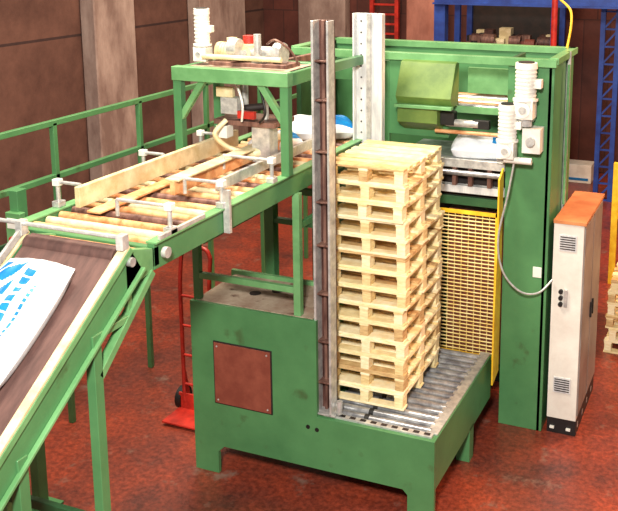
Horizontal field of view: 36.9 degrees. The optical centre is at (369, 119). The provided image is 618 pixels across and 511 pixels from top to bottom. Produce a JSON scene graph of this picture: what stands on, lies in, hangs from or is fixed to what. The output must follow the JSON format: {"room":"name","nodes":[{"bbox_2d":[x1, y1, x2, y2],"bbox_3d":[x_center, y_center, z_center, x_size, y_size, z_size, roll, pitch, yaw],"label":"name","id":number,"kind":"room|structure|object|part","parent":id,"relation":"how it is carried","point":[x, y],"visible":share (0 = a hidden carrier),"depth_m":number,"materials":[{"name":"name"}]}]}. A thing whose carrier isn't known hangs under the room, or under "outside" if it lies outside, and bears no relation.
{"room":"factory floor","nodes":[
{"label":"factory floor","id":0,"kind":"room"},
{"bbox_2d":[80,0,137,180],"bbox_3d":[-4.311,-1.441,15.273,0.330,6.000,1.090,5,12,22],"label":"wall column","id":1,"kind":"structure","parent":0,"point":[107,26],"depth_m":15.21,"materials":[{"name":"concrete"}]},
{"bbox_2d":[0,0,263,244],"bbox_3d":[-6.078,-0.763,11.789,0.200,6.000,19.000,5,12,22],"label":"wall","id":2,"kind":"structure","parent":0,"point":[42,66],"depth_m":14.51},
{"bbox_2d":[187,0,247,143],"bbox_3d":[-3.019,-2.035,18.333,0.330,6.000,1.740,5,12,22],"label":"wall column","id":3,"kind":"structure","parent":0,"point":[227,17],"depth_m":18.12,"materials":[{"name":"concrete"}]},
{"bbox_2d":[28,173,617,510],"bbox_3d":[1.405,2.822,9.328,16.000,0.100,19.000,5,12,22],"label":"floor","id":4,"kind":"structure","parent":0,"point":[152,462],"depth_m":8.24,"materials":[{"name":"red concrete"}]},
{"bbox_2d":[5,187,63,510],"bbox_3d":[-2.652,1.830,7.197,0.240,2.660,0.260,5,12,22],"label":"post","id":5,"kind":"object","parent":4,"relation":"on","point":[18,209],"visible":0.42,"depth_m":7.32,"materials":[{"name":"green metal"}]},
{"bbox_2d":[0,218,154,510],"bbox_3d":[-2.243,2.233,4.594,0.970,2.864,2.880,5,12,22],"label":"conveyor","id":6,"kind":"object","parent":4,"relation":"on","point":[107,279],"visible":0.9,"depth_m":5.08,"materials":[{"name":"metal"}]},
{"bbox_2d":[0,258,74,387],"bbox_3d":[-1.987,1.096,4.990,0.501,0.528,0.714,5,12,22],"label":"bag","id":7,"kind":"object","parent":6,"relation":"on","point":[31,290],"visible":1,"depth_m":4.95,"materials":[{"name":"white plastic"}]},
{"bbox_2d":[0,83,307,422],"bbox_3d":[-2.611,1.340,9.026,0.050,2.925,8.900,5,12,22],"label":"guard rail","id":8,"kind":"object","parent":4,"relation":"on","point":[52,124],"visible":0.42,"depth_m":9.30,"materials":[{"name":"green metal"}]},
{"bbox_2d":[162,246,212,429],"bbox_3d":[-1.667,2.027,8.700,0.530,1.701,0.490,5,12,22],"label":"hand truck","id":9,"kind":"object","parent":4,"relation":"on","point":[183,416],"visible":0.56,"depth_m":8.80,"materials":[{"name":"red paint"}]},
{"bbox_2d":[24,127,361,316],"bbox_3d":[-1.085,1.634,7.513,1.130,2.925,3.500,5,12,22],"label":"conveyor","id":10,"kind":"object","parent":4,"relation":"on","point":[172,204],"visible":0.8,"depth_m":6.61,"materials":[{"name":"green paint"}]},
{"bbox_2d":[171,7,362,176],"bbox_3d":[-0.735,-0.368,7.897,1.025,1.238,1.831,5,12,22],"label":"machine","id":11,"kind":"object","parent":10,"relation":"on","point":[243,63],"visible":0.88,"depth_m":7.26,"materials":[{"name":"green paint"}]},
{"bbox_3d":[-1.331,-0.680,7.374,0.171,0.426,0.155,5,12,22],"label":"lift motor","id":12,"kind":"part","parent":11,"relation":"part of","materials":[{"name":"white metal"}]},
{"bbox_3d":[-1.067,-0.558,7.418,0.358,0.200,0.181,5,12,22],"label":"drive motor","id":13,"kind":"part","parent":11,"relation":"part of","materials":[{"name":"metal"}]},
{"bbox_2d":[247,130,302,151],"bbox_3d":[-0.812,0.173,7.940,0.420,0.156,0.301,-8,14,-36],"label":"bag","id":14,"kind":"object","parent":10,"relation":"on","point":[296,139],"visible":0.1,"depth_m":7.91,"materials":[{"name":"white plastic"}]},
{"bbox_2d":[292,114,352,139],"bbox_3d":[-0.474,0.048,8.479,0.660,0.196,0.451,-1,11,-7],"label":"bag","id":15,"kind":"object","parent":10,"relation":"on","point":[302,124],"visible":0.44,"depth_m":8.31,"materials":[{"name":"white plastic"}]},
{"bbox_2d":[190,268,490,510],"bbox_3d":[-0.196,2.184,8.208,2.170,1.580,1.672,5,12,22],"label":"conveyor","id":16,"kind":"object","parent":4,"relation":"on","point":[255,362],"visible":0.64,"depth_m":7.58,"materials":[{"name":"green metal"}]},
{"bbox_2d":[310,20,342,417],"bbox_3d":[-0.326,0.819,7.199,0.239,3.175,0.140,5,12,22],"label":"post","id":17,"kind":"object","parent":16,"relation":"on","point":[323,107],"depth_m":7.17,"materials":[{"name":"grey metal"}]},
{"bbox_2d":[336,140,444,410],"bbox_3d":[0.133,1.271,7.841,0.737,2.008,0.967,5,12,22],"label":"pallet stack","id":18,"kind":"object","parent":16,"relation":"on","point":[391,227],"depth_m":7.55,"materials":[{"name":"beige wood"}]},
{"bbox_2d":[370,0,399,38],"bbox_3d":[0.298,-1.196,19.203,0.630,4.020,0.080,5,12,22],"label":"ladder","id":19,"kind":"object","parent":4,"relation":"on","point":[396,14],"visible":0.11,"depth_m":18.94,"materials":[{"name":"metal"}]},
{"bbox_2d":[291,0,577,430],"bbox_3d":[0.564,0.822,8.984,2.612,3.958,1.244,5,12,22],"label":"machine","id":20,"kind":"object","parent":4,"relation":"on","point":[490,108],"visible":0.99,"depth_m":8.45,"materials":[{"name":"green paint"}]},
{"bbox_2d":[439,168,503,385],"bbox_3d":[0.855,1.409,8.473,0.660,2.000,0.205,5,12,22],"label":"fence","id":21,"kind":"object","parent":20,"relation":"attached to","point":[497,270],"visible":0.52,"depth_m":8.52,"materials":[{"name":"yellow metal"}]},
{"bbox_3d":[1.203,0.098,7.998,0.222,0.482,0.201,5,12,22],"label":"gear motor","id":22,"kind":"part","parent":20,"relation":"part of","materials":[{"name":"white metal"}]},
{"bbox_3d":[1.352,-0.252,7.933,0.251,0.491,0.227,5,12,22],"label":"gear motor","id":23,"kind":"part","parent":20,"relation":"part of","materials":[{"name":"white metal"}]},
{"bbox_2d":[454,5,565,46],"bbox_3d":[2.620,-0.945,17.441,1.900,4.200,0.948,5,12,22],"label":"storage rack","id":24,"kind":"object","parent":4,"relation":"on","point":[516,25],"visible":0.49,"depth_m":17.51,"materials":[{"name":"blue metal"}]},
{"bbox_2d":[550,0,557,45],"bbox_3d":[2.987,-0.899,15.105,0.240,5.000,0.234,5,12,22],"label":"red standpipe","id":25,"kind":"object","parent":4,"relation":"on","point":[554,15],"visible":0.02,"depth_m":14.94,"materials":[{"name":"metal"}]},
{"bbox_2d":[547,191,604,435],"bbox_3d":[1.968,1.822,8.814,0.300,2.060,1.070,5,12,22],"label":"tall cabinet","id":26,"kind":"object","parent":4,"relation":"on","point":[578,225],"visible":1,"depth_m":8.42,"materials":[{"name":"white metal"}]},
{"bbox_2d":[568,159,593,183],"bbox_3d":[3.985,0.989,17.581,0.500,0.350,0.410,5,12,22],"label":"crate","id":27,"kind":"object","parent":4,"relation":"on","point":[580,171],"visible":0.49,"depth_m":17.40,"materials":[{"name":"beige cardboard"}]},
{"bbox_2d":[593,9,617,201],"bbox_3d":[4.083,-1.022,15.765,0.330,5.010,0.080,5,12,22],"label":"lattice column","id":28,"kind":"structure","parent":4,"relation":"on","point":[600,95],"depth_m":15.89,"materials":[{"name":"metal"}]},
{"bbox_2d":[603,262,617,353],"bbox_3d":[3.194,2.099,10.528,0.851,0.860,1.114,5,12,22],"label":"pallet stack","id":29,"kind":"object","parent":4,"relation":"on","point":[611,316],"visible":1,"depth_m":10.19,"materials":[{"name":"brown wood"}]},
{"bbox_2d":[608,162,617,283],"bbox_3d":[4.284,1.460,11.752,2.380,1.650,0.080,5,12,22],"label":"barrier","id":30,"kind":"object","parent":4,"relation":"on","point":[614,210],"visible":0.89,"depth_m":12.15,"materials":[{"name":"metal"}]},
{"bbox_2d":[298,0,349,43],"bbox_3d":[-0.969,-2.284,19.614,1.140,6.000,0.320,5,12,22],"label":"wall column","id":31,"kind":"structure","parent":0,"point":[308,10],"depth_m":19.50,"materials":[{"name":"concrete"}]},
{"bbox_2d":[352,13,384,143],"bbox_3d":[-0.012,0.609,8.368,0.280,3.130,0.075,5,12,22],"label":"post","id":32,"kind":"object","parent":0,"point":[368,29],"depth_m":8.18,"materials":[{"name":"white metal"}]},
{"bbox_2d":[406,0,433,40],"bbox_3d":[1.160,-2.106,18.695,0.790,6.000,0.420,5,12,22],"label":"wall column","id":33,"kind":"structure","parent":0,"point":[419,13],"depth_m":18.59,"materials":[{"name":"pink paint"}]},
{"bbox_2d":[263,0,617,173],"bbox_3d":[4.986,-1.872,17.490,16.200,6.000,0.200,5,12,22],"label":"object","id":34,"kind":"structure","parent":0,"point":[280,16],"depth_m":18.09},
{"bbox_2d":[432,0,617,41],"bbox_3d":[4.030,-0.312,15.440,6.200,3.720,0.400,5,12,22],"label":"beam","id":35,"kind":"structure","parent":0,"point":[440,6],"depth_m":15.75,"materials":[{"name":"metal"}]}
]}

